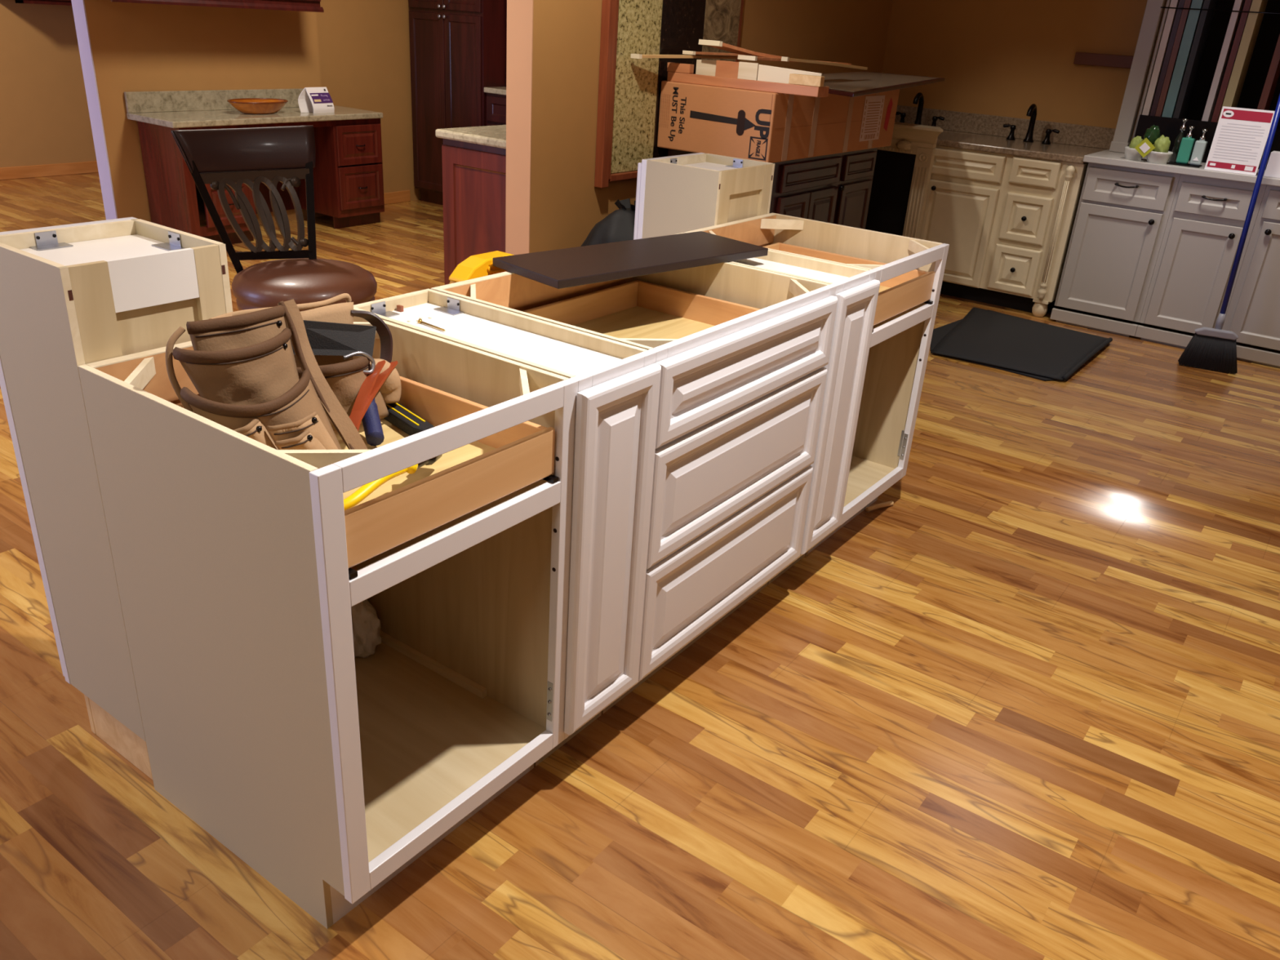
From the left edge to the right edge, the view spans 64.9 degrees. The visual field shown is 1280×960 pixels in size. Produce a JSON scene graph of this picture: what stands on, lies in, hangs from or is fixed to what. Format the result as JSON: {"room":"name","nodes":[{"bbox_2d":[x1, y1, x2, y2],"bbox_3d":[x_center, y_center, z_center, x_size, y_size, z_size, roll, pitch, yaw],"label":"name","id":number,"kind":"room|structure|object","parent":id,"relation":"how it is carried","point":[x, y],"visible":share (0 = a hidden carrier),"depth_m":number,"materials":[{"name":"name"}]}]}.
{"room":"store","nodes":[
{"label":"store","id":0,"kind":"room"},
{"bbox_2d":[0,0,96,167],"bbox_3d":[-5.314,-3.288,6.480,0.100,2.750,12.000,20,29,31],"label":"wall","id":1,"kind":"structure","parent":0,"point":[45,116],"depth_m":7.69,"materials":[{"name":"paint"}]},
{"bbox_2d":[14,0,71,5],"bbox_3d":[-4.240,-3.897,7.351,0.338,0.770,0.900,20,29,31],"label":"upper cabinet","id":2,"kind":"object","parent":1,"relation":"attached to","point":[67,2],"visible":0.42,"depth_m":7.25,"materials":[{"name":"brown wood"}]},
{"bbox_2d":[0,160,98,180],"bbox_3d":[-5.320,-2.082,7.046,0.015,0.090,11.900,20,29,31],"label":"baseboard","id":3,"kind":"structure","parent":1,"relation":"attached to","point":[81,167],"depth_m":7.89,"materials":[{"name":"brown wood"}]},
{"bbox_2d":[84,0,326,226],"bbox_3d":[-2.640,-2.925,6.090,0.125,2.750,1.530,20,29,31],"label":"wall","id":4,"kind":"structure","parent":0,"point":[135,46],"depth_m":6.03,"materials":[{"name":"paint"}]},
{"bbox_2d":[71,0,117,219],"bbox_3d":[-3.092,-2.689,5.515,0.125,2.750,0.007,20,29,31],"label":"pole","id":5,"kind":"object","parent":4,"relation":"attached to","point":[78,6],"depth_m":5.76,"materials":[{"name":"metal"}]},
{"bbox_2d":[124,88,304,112],"bbox_3d":[-2.572,-2.400,6.346,0.020,0.114,1.380,20,29,31],"label":"backsplash","id":6,"kind":"structure","parent":4,"relation":"attached to","point":[211,100],"depth_m":6.15,"materials":[{"name":"beige stone"}]},
{"bbox_2d":[110,0,324,12],"bbox_3d":[-2.498,-3.133,5.737,0.340,0.780,1.355,20,29,31],"label":"upper cabinet","id":7,"kind":"object","parent":4,"relation":"attached to","point":[313,6],"visible":1,"depth_m":5.93,"materials":[{"name":"brown wood"}]},
{"bbox_2d":[315,0,421,200],"bbox_3d":[-1.781,-3.446,7.340,0.100,2.750,1.660,20,29,31],"label":"wall","id":8,"kind":"structure","parent":0,"point":[364,45],"depth_m":7.27,"materials":[{"name":"paint"}]},
{"bbox_2d":[383,190,410,204],"bbox_3d":[-2.055,-2.099,7.567,0.015,0.085,0.850,20,29,31],"label":"baseboard","id":9,"kind":"structure","parent":8,"relation":"attached to","point":[390,197],"depth_m":7.78,"materials":[{"name":"brown wood"}]},
{"bbox_2d":[0,172,1279,959],"bbox_3d":[-0.910,-0.366,4.216,12.200,0.100,12.200,20,29,31],"label":"floor","id":10,"kind":"structure","parent":0,"point":[1024,704],"depth_m":2.22,"materials":[{"name":"laminate"}]},
{"bbox_2d":[0,217,232,742],"bbox_3d":[-0.968,-0.002,1.933,0.322,0.918,0.288,20,29,31],"label":"base cabinet","id":11,"kind":"object","parent":10,"relation":"on","point":[73,295],"visible":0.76,"depth_m":1.76,"materials":[{"name":"beige laminate"}]},
{"bbox_2d":[84,694,152,779],"bbox_3d":[-0.977,0.477,2.135,0.252,0.112,0.262,20,29,31],"label":"toe kick","id":12,"kind":"object","parent":10,"relation":"on","point":[104,725],"visible":0.11,"depth_m":2.04,"materials":[{"name":"brown wood"}]},
{"bbox_2d":[137,118,384,244],"bbox_3d":[-2.357,-1.955,6.480,0.469,0.700,1.460,20,29,31],"label":"desk","id":13,"kind":"object","parent":10,"relation":"on","point":[348,181],"visible":0.66,"depth_m":6.56,"materials":[{"name":"brown wood"}]},
{"bbox_2d":[124,88,382,128],"bbox_3d":[-2.354,-2.335,6.281,0.475,0.150,1.510,20,29,31],"label":"countertop","id":14,"kind":"structure","parent":13,"relation":"on","point":[211,108],"depth_m":6.11,"materials":[{"name":"beige stone"}]},
{"bbox_2d":[226,97,288,114],"bbox_3d":[-2.368,-2.318,6.246,0.250,0.076,0.398,20,29,31],"label":"oval bowl","id":15,"kind":"object","parent":14,"relation":"on","point":[245,105],"visible":1,"depth_m":6.18,"materials":[{"name":"wood"}]},
{"bbox_2d":[297,87,334,113],"bbox_3d":[-2.083,-2.442,6.466,0.086,0.151,0.218,18,28,28],"label":"display card","id":16,"kind":"object","parent":14,"relation":"on","point":[315,100],"visible":1,"depth_m":6.46,"materials":[{"name":"paper"}]},
{"bbox_2d":[170,124,377,311],"bbox_3d":[-1.068,-0.534,3.173,0.507,1.067,0.449,20,29,31],"label":"bar stool","id":17,"kind":"object","parent":10,"relation":"on","point":[217,157],"visible":0.63,"depth_m":3.08,"materials":[{"name":"leather"}]},
{"bbox_2d":[231,257,377,311],"bbox_3d":[-1.038,-0.599,3.124,0.430,0.128,0.430,20,29,31],"label":"seat cushion","id":18,"kind":"object","parent":17,"relation":"on","point":[266,284],"depth_m":3.01,"materials":[{"name":"leather"}]},
{"bbox_2d":[78,316,577,928],"bbox_3d":[-0.531,0.221,1.842,0.605,0.876,0.533,20,29,31],"label":"base cabinet","id":19,"kind":"object","parent":10,"relation":"on","point":[240,562],"visible":0.94,"depth_m":1.69,"materials":[{"name":"white paint"}]},
{"bbox_2d":[165,293,368,449],"bbox_3d":[-0.561,-0.166,1.667,0.279,0.243,0.401,22,30,34],"label":"tool pouch","id":20,"kind":"object","parent":19,"relation":"in","point":[242,365],"visible":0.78,"depth_m":1.57,"materials":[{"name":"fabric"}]},
{"bbox_2d":[285,310,401,441],"bbox_3d":[-0.527,-0.198,1.788,0.146,0.199,0.252,8,25,8],"label":"tool pouch","id":21,"kind":"object","parent":19,"relation":"in","point":[355,387],"visible":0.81,"depth_m":1.78,"materials":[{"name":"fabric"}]},
{"bbox_2d":[361,364,384,445],"bbox_3d":[-0.478,-0.134,1.775,0.032,0.118,0.130,-7,27,-22],"label":"hammer","id":22,"kind":"object","parent":21,"relation":"in","point":[371,423],"visible":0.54,"depth_m":1.75,"materials":[{"name":"blue rubber"}]},
{"bbox_2d":[351,599,381,657],"bbox_3d":[-0.618,0.312,2.189,0.123,0.140,0.098,20,29,31],"label":"bubble wrap","id":23,"kind":"object","parent":19,"relation":"on","point":[366,624],"visible":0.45,"depth_m":2.16,"materials":[{"name":"brown plastic"}]},
{"bbox_2d":[343,454,442,510],"bbox_3d":[-0.394,-0.001,1.571,0.059,0.045,0.283,15,27,23],"label":"tool","id":24,"kind":"object","parent":19,"relation":"on","point":[366,490],"visible":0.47,"depth_m":1.51,"materials":[{"name":"yellow plastic"}]},
{"bbox_2d":[383,402,433,435],"bbox_3d":[-0.430,-0.110,1.853,0.039,0.026,0.172,-16,32,-37],"label":"utility knife","id":25,"kind":"object","parent":19,"relation":"in","point":[400,416],"visible":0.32,"depth_m":1.83,"materials":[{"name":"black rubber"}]},
{"bbox_2d":[408,0,506,205],"bbox_3d":[-1.232,-3.209,7.446,0.745,2.300,0.642,20,29,31],"label":"pantry cabinet","id":26,"kind":"object","parent":10,"relation":"on","point":[458,48],"visible":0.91,"depth_m":7.26,"materials":[{"name":"brown wood"}]},
{"bbox_2d":[441,138,506,284],"bbox_3d":[-0.036,-1.457,5.545,0.575,0.868,2.312,20,29,31],"label":"base cabinet","id":27,"kind":"object","parent":10,"relation":"on","point":[474,175],"visible":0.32,"depth_m":4.65,"materials":[{"name":"brown wood"}]},
{"bbox_2d":[435,124,506,149],"bbox_3d":[-0.020,-1.867,5.350,0.590,0.038,2.335,20,29,31],"label":"countertop","id":28,"kind":"structure","parent":27,"relation":"on","point":[487,135],"depth_m":4.56,"materials":[{"name":"beige stone"}]},
{"bbox_2d":[448,250,513,284],"bbox_3d":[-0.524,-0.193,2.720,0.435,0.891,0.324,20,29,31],"label":"hard hat","id":29,"kind":"object","parent":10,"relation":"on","point":[479,265],"visible":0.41,"depth_m":2.40,"materials":[{"name":"yellow plastic"}]},
{"bbox_2d":[486,93,506,125],"bbox_3d":[-0.352,-2.236,7.181,1.500,0.868,0.598,20,29,31],"label":"base cabinet","id":30,"kind":"object","parent":10,"relation":"on","point":[495,103],"visible":0.06,"depth_m":7.15,"materials":[{"name":"brown wood"}]},
{"bbox_2d":[484,86,506,95],"bbox_3d":[-0.322,-2.648,6.994,1.500,0.035,0.630,20,29,31],"label":"countertop","id":31,"kind":"structure","parent":30,"relation":"on","point":[498,90],"depth_m":7.10,"materials":[{"name":"beige stone"}]},
{"bbox_2d":[353,288,661,766],"bbox_3d":[-0.300,0.109,2.119,0.627,0.876,0.235,20,29,31],"label":"base cabinet","id":32,"kind":"object","parent":10,"relation":"on","point":[617,397],"visible":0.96,"depth_m":1.93,"materials":[{"name":"white paint"}]},
{"bbox_2d":[396,304,403,311],"bbox_3d":[-0.501,-0.359,2.102,0.013,0.012,0.007,20,29,31],"label":"wood block","id":33,"kind":"object","parent":32,"relation":"on","point":[399,308],"visible":1,"depth_m":2.10,"materials":[{"name":"brown wood"}]},
{"bbox_2d":[417,319,444,330],"bbox_3d":[-0.415,-0.308,2.011,0.081,0.010,0.011,23,31,35],"label":"screw","id":34,"kind":"object","parent":32,"relation":"on","point":[420,321],"visible":1,"depth_m":2.02,"materials":[{"name":"gold metal"}]},
{"bbox_2d":[580,198,635,246],"bbox_3d":[-0.047,-0.800,4.270,0.517,0.748,0.456,20,29,31],"label":"trash bag","id":35,"kind":"object","parent":10,"relation":"on","point":[618,225],"visible":0.17,"depth_m":4.07,"materials":[{"name":"plastic"}]},
{"bbox_2d":[431,262,837,713],"bbox_3d":[-0.008,-0.044,2.491,0.627,0.876,0.766,20,29,31],"label":"base cabinet","id":36,"kind":"object","parent":10,"relation":"on","point":[743,353],"visible":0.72,"depth_m":2.31,"materials":[{"name":"white paint"}]},
{"bbox_2d":[492,231,768,288],"bbox_3d":[-0.004,-0.566,2.546,0.720,0.020,0.250,-19,33,-40],"label":"board","id":37,"kind":"object","parent":36,"relation":"on","point":[559,268],"visible":1,"depth_m":2.48,"materials":[{"name":"black laminate"}]},
{"bbox_2d":[633,152,774,239],"bbox_3d":[0.184,-0.597,3.387,0.306,0.918,0.341,20,29,31],"label":"base cabinet","id":38,"kind":"object","parent":10,"relation":"on","point":[676,194],"visible":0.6,"depth_m":3.13,"materials":[{"name":"beige laminate"}]},
{"bbox_2d":[667,147,877,229],"bbox_3d":[0.694,-1.277,5.255,0.605,0.876,1.160,20,29,31],"label":"base cabinet","id":39,"kind":"object","parent":10,"relation":"on","point":[836,188],"visible":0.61,"depth_m":4.99,"materials":[{"name":"brown wood"}]},
{"bbox_2d":[657,80,899,163],"bbox_3d":[0.732,-1.829,5.057,0.607,0.293,1.362,20,29,31],"label":"cardboard box","id":40,"kind":"object","parent":39,"relation":"on","point":[766,126],"visible":1,"depth_m":4.61,"materials":[{"name":"brown cardboard"}]},
{"bbox_2d":[659,93,670,128],"bbox_3d":[0.115,-1.717,4.679,0.052,0.146,0.001,20,29,31],"label":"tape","id":41,"kind":"object","parent":40,"relation":"attached to","point":[664,94],"depth_m":4.68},
{"bbox_2d":[695,59,716,75],"bbox_3d":[0.304,-1.872,4.611,0.110,0.104,0.008,19,29,29],"label":"scrap","id":42,"kind":"object","parent":40,"relation":"on","point":[704,67],"visible":0.56,"depth_m":4.60,"materials":[{"name":"beige wood"}]},
{"bbox_2d":[715,60,738,78],"bbox_3d":[0.394,-1.830,4.532,0.120,0.105,0.010,19,29,29],"label":"scrap","id":43,"kind":"object","parent":40,"relation":"on","point":[724,68],"visible":0.56,"depth_m":4.52,"materials":[{"name":"orange wood"}]},
{"bbox_2d":[666,71,829,97],"bbox_3d":[0.468,-1.764,4.477,0.775,0.040,0.100,20,29,31],"label":"frame","id":44,"kind":"object","parent":40,"relation":"on","point":[777,87],"visible":0.88,"depth_m":4.41,"materials":[{"name":"wood"}]},
{"bbox_2d":[666,62,693,73],"bbox_3d":[0.185,-1.887,4.606,0.125,0.038,0.035,20,29,31],"label":"wood offcut","id":45,"kind":"object","parent":44,"relation":"on","point":[671,67],"visible":1,"depth_m":4.59,"materials":[{"name":"orange wood"}]},
{"bbox_2d":[631,53,737,58],"bbox_3d":[0.211,-1.934,4.600,0.668,0.023,0.066,-19,33,-40],"label":"trim strip","id":46,"kind":"object","parent":45,"relation":"on","point":[633,55],"visible":0.84,"depth_m":4.57,"materials":[{"name":"brown wood"}]},
{"bbox_2d":[682,50,745,56],"bbox_3d":[0.494,-2.022,4.800,0.705,0.026,0.055,-14,30,-34],"label":"trim strip","id":47,"kind":"object","parent":45,"relation":"on","point":[688,52],"visible":0.52,"depth_m":4.65,"materials":[{"name":"brown wood"}]},
{"bbox_2d":[788,73,824,86],"bbox_3d":[0.707,-1.698,4.272,0.150,0.040,0.035,20,29,31],"label":"wood offcut","id":48,"kind":"object","parent":44,"relation":"on","point":[797,79],"visible":1,"depth_m":4.25,"materials":[{"name":"brown wood"}]},
{"bbox_2d":[737,62,758,80],"bbox_3d":[0.477,-1.791,4.456,0.095,0.108,0.008,18,28,28],"label":"scrap","id":49,"kind":"object","parent":40,"relation":"on","point":[746,70],"visible":0.58,"depth_m":4.44,"materials":[{"name":"beige wood"}]},
{"bbox_2d":[757,64,822,85],"bbox_3d":[0.646,-1.733,4.360,0.285,0.105,0.012,14,27,21],"label":"board","id":50,"kind":"object","parent":40,"relation":"on","point":[766,73],"visible":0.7,"depth_m":4.37,"materials":[{"name":"beige wood"}]},
{"bbox_2d":[737,54,851,65],"bbox_3d":[0.750,-1.974,4.738,0.095,0.035,0.885,22,30,34],"label":"trim strip","id":51,"kind":"object","parent":40,"relation":"on","point":[740,56],"visible":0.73,"depth_m":4.44,"materials":[{"name":"brown wood"}]},
{"bbox_2d":[698,39,781,57],"bbox_3d":[0.458,-1.946,4.549,0.396,0.065,0.106,-10,28,-27],"label":"trim strip","id":52,"kind":"object","parent":51,"relation":"on","point":[717,44],"visible":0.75,"depth_m":4.50,"materials":[{"name":"brown wood"}]},
{"bbox_2d":[781,56,867,70],"bbox_3d":[0.906,-1.997,4.827,0.046,0.054,0.849,20,30,32],"label":"trim strip","id":53,"kind":"object","parent":40,"relation":"on","point":[783,59],"visible":1,"depth_m":4.74,"materials":[{"name":"brown wood"}]},
{"bbox_2d":[756,71,944,97],"bbox_3d":[1.042,-2.052,5.167,0.654,0.041,1.834,15,27,23],"label":"board","id":54,"kind":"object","parent":40,"relation":"on","point":[851,84],"depth_m":5.09,"materials":[{"name":"brown wood"}]},
{"bbox_2d":[861,98,883,139],"bbox_3d":[1.195,-1.856,5.176,0.001,0.194,0.208,20,29,31],"label":"print","id":55,"kind":"object","parent":40,"relation":"attached to","point":[866,135],"depth_m":5.18},
{"bbox_2d":[676,232,879,584],"bbox_3d":[0.283,-0.195,2.861,0.627,0.876,0.235,20,29,31],"label":"base cabinet","id":56,"kind":"object","parent":10,"relation":"on","point":[857,291],"visible":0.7,"depth_m":2.66,"materials":[{"name":"white paint"}]},
{"bbox_2d":[684,213,949,555],"bbox_3d":[0.500,-0.316,3.154,0.605,0.876,0.533,20,29,31],"label":"base cabinet","id":57,"kind":"object","parent":10,"relation":"on","point":[909,271],"visible":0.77,"depth_m":3.19,"materials":[{"name":"white paint"}]},
{"bbox_2d":[865,501,893,511],"bbox_3d":[0.797,0.087,3.345,0.116,0.018,0.016,-12,29,-31],"label":"wood shim","id":58,"kind":"object","parent":10,"relation":"on","point":[877,506],"visible":1,"depth_m":3.34,"materials":[{"name":"brown wood"}]},
{"bbox_2d":[865,121,942,239],"bbox_3d":[1.408,-1.651,6.065,0.745,0.962,0.152,20,29,31],"label":"cabinet","id":59,"kind":"object","parent":10,"relation":"on","point":[902,173],"visible":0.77,"depth_m":5.98,"materials":[{"name":"beige paint"}]},
{"bbox_2d":[920,145,1088,317],"bbox_3d":[2.172,-1.526,6.031,0.885,0.858,0.646,20,29,31],"label":"vanity cabinet","id":60,"kind":"object","parent":10,"relation":"on","point":[1006,221],"visible":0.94,"depth_m":5.76,"materials":[{"name":"beige paint"}]},
{"bbox_2d":[936,129,1106,164],"bbox_3d":[1.970,-2.034,6.030,1.503,0.036,0.670,20,29,31],"label":"countertop","id":61,"kind":"structure","parent":60,"relation":"on","point":[952,139],"depth_m":5.73,"materials":[{"name":"brown stone"}]},
{"bbox_2d":[895,92,944,126],"bbox_3d":[1.733,-2.307,6.284,0.332,0.215,0.144,20,29,31],"label":"widespread faucet","id":62,"kind":"object","parent":61,"relation":"on","point":[919,95],"visible":0.84,"depth_m":6.29,"materials":[{"name":"black metal"}]},
{"bbox_2d":[1003,103,1059,144],"bbox_3d":[2.297,-2.102,5.924,0.332,0.215,0.144,20,29,31],"label":"widespread faucet","id":63,"kind":"object","parent":61,"relation":"on","point":[1032,111],"visible":1,"depth_m":5.94,"materials":[{"name":"black metal"}]},
{"bbox_2d":[930,306,1112,381],"bbox_3d":[1.966,-0.743,5.278,0.806,0.045,1.115,20,29,31],"label":"rubber mat","id":64,"kind":"object","parent":10,"relation":"on","point":[1032,348],"visible":1,"depth_m":5.16,"materials":[{"name":"black rubber"}]},
{"bbox_2d":[1049,162,1180,336],"bbox_3d":[2.727,-1.329,5.670,0.456,0.873,0.653,20,29,31],"label":"base cabinet","id":65,"kind":"object","parent":10,"relation":"on","point":[1122,215],"visible":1,"depth_m":5.44,"materials":[{"name":"grey paint"}]},
{"bbox_2d":[1134,173,1266,348],"bbox_3d":[3.070,-1.205,5.452,0.392,0.873,0.653,20,29,31],"label":"base cabinet","id":66,"kind":"object","parent":10,"relation":"on","point":[1197,254],"visible":0.87,"depth_m":5.22,"materials":[{"name":"grey paint"}]},
{"bbox_2d":[1177,94,1279,373],"bbox_3d":[2.945,-1.257,4.855,0.266,1.451,0.267,14,27,20],"label":"broom","id":67,"kind":"object","parent":10,"relation":"on","point":[1215,348],"visible":1,"depth_m":4.99,"materials":[{"name":"blue plastic"}]},
{"bbox_2d":[1214,313,1226,329],"bbox_3d":[2.888,-0.783,5.008,0.036,0.090,0.036,20,29,31],"label":"socket","id":68,"kind":"object","parent":67,"relation":"attached to","point":[1220,322],"depth_m":4.99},
{"bbox_2d":[1222,185,1279,368],"bbox_3d":[3.470,-1.059,5.197,0.600,0.873,0.653,20,29,31],"label":"base cabinet","id":69,"kind":"object","parent":10,"relation":"on","point":[1253,313],"visible":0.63,"depth_m":5.11,"materials":[{"name":"grey paint"}]},
{"bbox_2d":[1083,149,1279,186],"bbox_3d":[3.160,-1.605,5.245,1.470,0.034,0.690,20,29,31],"label":"countertop","id":70,"kind":"structure","parent":69,"relation":"on","point":[1105,157],"depth_m":5.16,"materials":[{"name":"white stone"}]},
{"bbox_2d":[1124,135,1143,159],"bbox_3d":[2.608,-1.749,5.293,0.107,0.117,0.107,20,29,31],"label":"potted plant","id":71,"kind":"object","parent":70,"relation":"on","point":[1131,153],"visible":0.78,"depth_m":5.27,"materials":[{"name":"white ceramic"}]},
{"bbox_2d":[1128,135,1143,148],"bbox_3d":[2.610,-1.764,5.289,0.068,0.087,0.068,20,29,31],"label":"artichoke","id":72,"kind":"object","parent":71,"relation":"on","point":[1136,140],"depth_m":5.27,"materials":[{"name":"plant"}]},
{"bbox_2d":[1134,124,1173,164],"bbox_3d":[2.675,-1.740,5.209,0.178,0.180,0.136,20,29,31],"label":"potted plant","id":73,"kind":"object","parent":70,"relation":"on","point":[1155,146],"visible":1,"depth_m":5.19,"materials":[{"name":"white ceramic"}]},
{"bbox_2d":[1139,142,1150,152],"bbox_3d":[2.605,-1.714,5.192,0.054,0.053,0.002,20,29,31],"label":"print","id":74,"kind":"object","parent":73,"relation":"attached to","point":[1144,147],"depth_m":5.19,"materials":[{"name":"paper"}]},
{"bbox_2d":[1152,134,1170,152],"bbox_3d":[2.693,-1.727,5.195,0.082,0.105,0.086,20,29,31],"label":"artichoke","id":75,"kind":"object","parent":73,"relation":"on","point":[1161,144],"depth_m":5.17,"materials":[{"name":"plant"}]},
{"bbox_2d":[1168,119,1187,161],"bbox_3d":[2.821,-1.777,5.268,0.056,0.216,0.045,-7,27,-21],"label":"soap bottle","id":76,"kind":"object","parent":70,"relation":"on","point":[1178,140],"visible":0.8,"depth_m":5.26,"materials":[{"name":"black plastic"}]},
{"bbox_2d":[1166,161,1202,168],"bbox_3d":[2.812,-1.629,5.195,0.155,0.008,0.090,20,29,31],"label":"tray","id":77,"kind":"object","parent":70,"relation":"on","point":[1168,162],"visible":0.97,"depth_m":5.17,"materials":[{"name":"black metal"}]},
{"bbox_2d":[1175,126,1195,164],"bbox_3d":[2.800,-1.716,5.152,0.058,0.181,0.061,20,29,31],"label":"soap bottle","id":78,"kind":"object","parent":77,"relation":"on","point":[1186,146],"visible":1,"depth_m":5.15,"materials":[{"name":"green plastic"}]},
{"bbox_2d":[1189,128,1207,165],"bbox_3d":[2.850,-1.694,5.121,0.052,0.174,0.061,20,29,31],"label":"soap bottle","id":79,"kind":"object","parent":77,"relation":"on","point":[1200,145],"visible":1,"depth_m":5.12,"materials":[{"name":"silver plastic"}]},
{"bbox_2d":[1109,0,1279,169],"bbox_3d":[3.315,-2.454,5.034,1.370,1.700,0.294,20,29,31],"label":"rack","id":80,"kind":"object","parent":70,"relation":"on","point":[1268,33],"visible":0.5,"depth_m":5.40,"materials":[{"name":"grey paint"}]},
{"bbox_2d":[1142,0,1179,115],"bbox_3d":[2.869,-2.592,5.333,0.032,1.600,0.220,20,29,31],"label":"sample","id":81,"kind":"object","parent":80,"relation":"in","point":[1171,14],"visible":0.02,"depth_m":5.39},
{"bbox_2d":[1150,0,1185,115],"bbox_3d":[2.898,-2.581,5.314,0.025,1.600,0.220,20,29,31],"label":"sample","id":82,"kind":"object","parent":80,"relation":"in","point":[1181,2],"visible":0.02,"depth_m":5.37,"materials":[{"name":"brown wood"}]},
{"bbox_2d":[1155,0,1192,116],"bbox_3d":[2.921,-2.573,5.300,0.028,1.600,0.220,20,29,31],"label":"sample","id":83,"kind":"object","parent":80,"relation":"in","point":[1184,15],"visible":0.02,"depth_m":5.36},
{"bbox_2d":[1161,0,1204,117],"bbox_3d":[2.957,-2.560,5.277,0.049,1.600,0.220,20,29,31],"label":"sample","id":84,"kind":"object","parent":80,"relation":"in","point":[1193,16],"visible":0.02,"depth_m":5.33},
{"bbox_2d":[1173,0,1217,119],"bbox_3d":[2.994,-2.546,5.253,0.028,1.600,0.220,20,29,31],"label":"sample","id":85,"kind":"object","parent":80,"relation":"in","point":[1206,18],"visible":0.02,"depth_m":5.35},
{"bbox_2d":[1201,0,1245,121],"bbox_3d":[3.109,-2.505,5.180,0.030,1.600,0.220,20,29,31],"label":"sample","id":86,"kind":"object","parent":80,"relation":"in","point":[1238,5],"visible":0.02,"depth_m":5.24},
{"bbox_2d":[1211,0,1252,122],"bbox_3d":[3.146,-2.491,5.157,0.028,1.600,0.220,20,29,31],"label":"sample","id":87,"kind":"object","parent":80,"relation":"in","point":[1246,7],"visible":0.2,"depth_m":5.21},
{"bbox_2d":[1217,0,1267,121],"bbox_3d":[3.177,-2.480,5.137,0.042,1.600,0.220,20,29,31],"label":"sample","id":88,"kind":"object","parent":80,"relation":"in","point":[1253,24],"visible":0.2,"depth_m":5.20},
{"bbox_2d":[1257,34,1279,110],"bbox_3d":[3.305,-2.433,5.055,0.033,1.600,0.220,20,29,31],"label":"sample","id":89,"kind":"object","parent":80,"relation":"in","point":[1273,73],"visible":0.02,"depth_m":5.15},
{"bbox_2d":[1204,106,1275,175],"bbox_3d":[2.969,-1.679,4.982,0.232,0.303,0.054,20,29,31],"label":"notice sheet","id":90,"kind":"object","parent":70,"relation":"on","point":[1241,135],"visible":0.98,"depth_m":4.97,"materials":[{"name":"paper"}]},
{"bbox_2d":[1263,151,1279,177],"bbox_3d":[3.208,-1.524,4.900,0.260,0.115,0.101,20,29,31],"label":"product box","id":91,"kind":"object","parent":70,"relation":"on","point":[1273,169],"visible":1,"depth_m":4.92,"materials":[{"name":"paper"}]},
{"bbox_2d":[529,0,893,253],"bbox_3d":[0.560,-2.325,5.264,0.135,2.750,3.500,20,29,31],"label":"wall","id":92,"kind":"structure","parent":0,"point":[566,203],"depth_m":4.39,"materials":[{"name":"paint"}]},
{"bbox_2d":[505,0,533,254],"bbox_3d":[-0.472,-1.787,3.953,0.135,2.750,0.006,20,29,31],"label":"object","id":93,"kind":"structure","parent":92,"relation":"attached to","point":[520,13],"depth_m":4.10,"materials":[{"name":"paint"}]},
{"bbox_2d":[594,0,743,187],"bbox_3d":[0.204,-2.362,4.506,0.044,1.950,1.130,20,29,31],"label":"display","id":94,"kind":"object","parent":92,"relation":"attached to","point":[610,8],"visible":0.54,"depth_m":4.35,"materials":[{"name":"brown wood"}]},
{"bbox_2d":[610,0,662,173],"bbox_3d":[0.006,-2.258,4.285,0.012,1.818,0.347,20,29,31],"label":"sample","id":95,"kind":"object","parent":94,"relation":"on","point":[639,21],"visible":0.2,"depth_m":4.51,"materials":[{"name":"stone"}]},
{"bbox_2d":[653,0,706,158],"bbox_3d":[0.214,-2.366,4.549,0.012,1.818,0.352,20,29,31],"label":"sample","id":96,"kind":"object","parent":94,"relation":"on","point":[682,21],"visible":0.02,"depth_m":4.67,"materials":[{"name":"black stone"}]},
{"bbox_2d":[701,0,741,62],"bbox_3d":[0.413,-2.470,4.802,0.012,1.818,0.319,20,29,31],"label":"sample","id":97,"kind":"object","parent":94,"relation":"on","point":[722,17],"visible":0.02,"depth_m":4.91,"materials":[{"name":"stone"}]},
{"bbox_2d":[882,0,1167,138],"bbox_3d":[3.977,-1.968,4.996,5.860,2.750,0.100,20,29,31],"label":"wall","id":98,"kind":"structure","parent":0,"point":[1002,58],"depth_m":6.04,"materials":[{"name":"paint"}]},
{"bbox_2d":[894,105,1115,149],"bbox_3d":[2.166,-2.202,6.241,1.503,0.115,0.020,20,29,31],"label":"backsplash","id":99,"kind":"structure","parent":98,"relation":"attached to","point":[1092,136],"depth_m":6.16,"materials":[{"name":"brown stone"}]},
{"bbox_2d":[1073,52,1133,68],"bbox_3d":[2.666,-2.402,5.757,0.340,0.065,0.033,20,29,31],"label":"wall ledge","id":100,"kind":"object","parent":98,"relation":"attached to","point":[1081,58],"visible":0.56,"depth_m":5.75,"materials":[{"name":"brown wood"}]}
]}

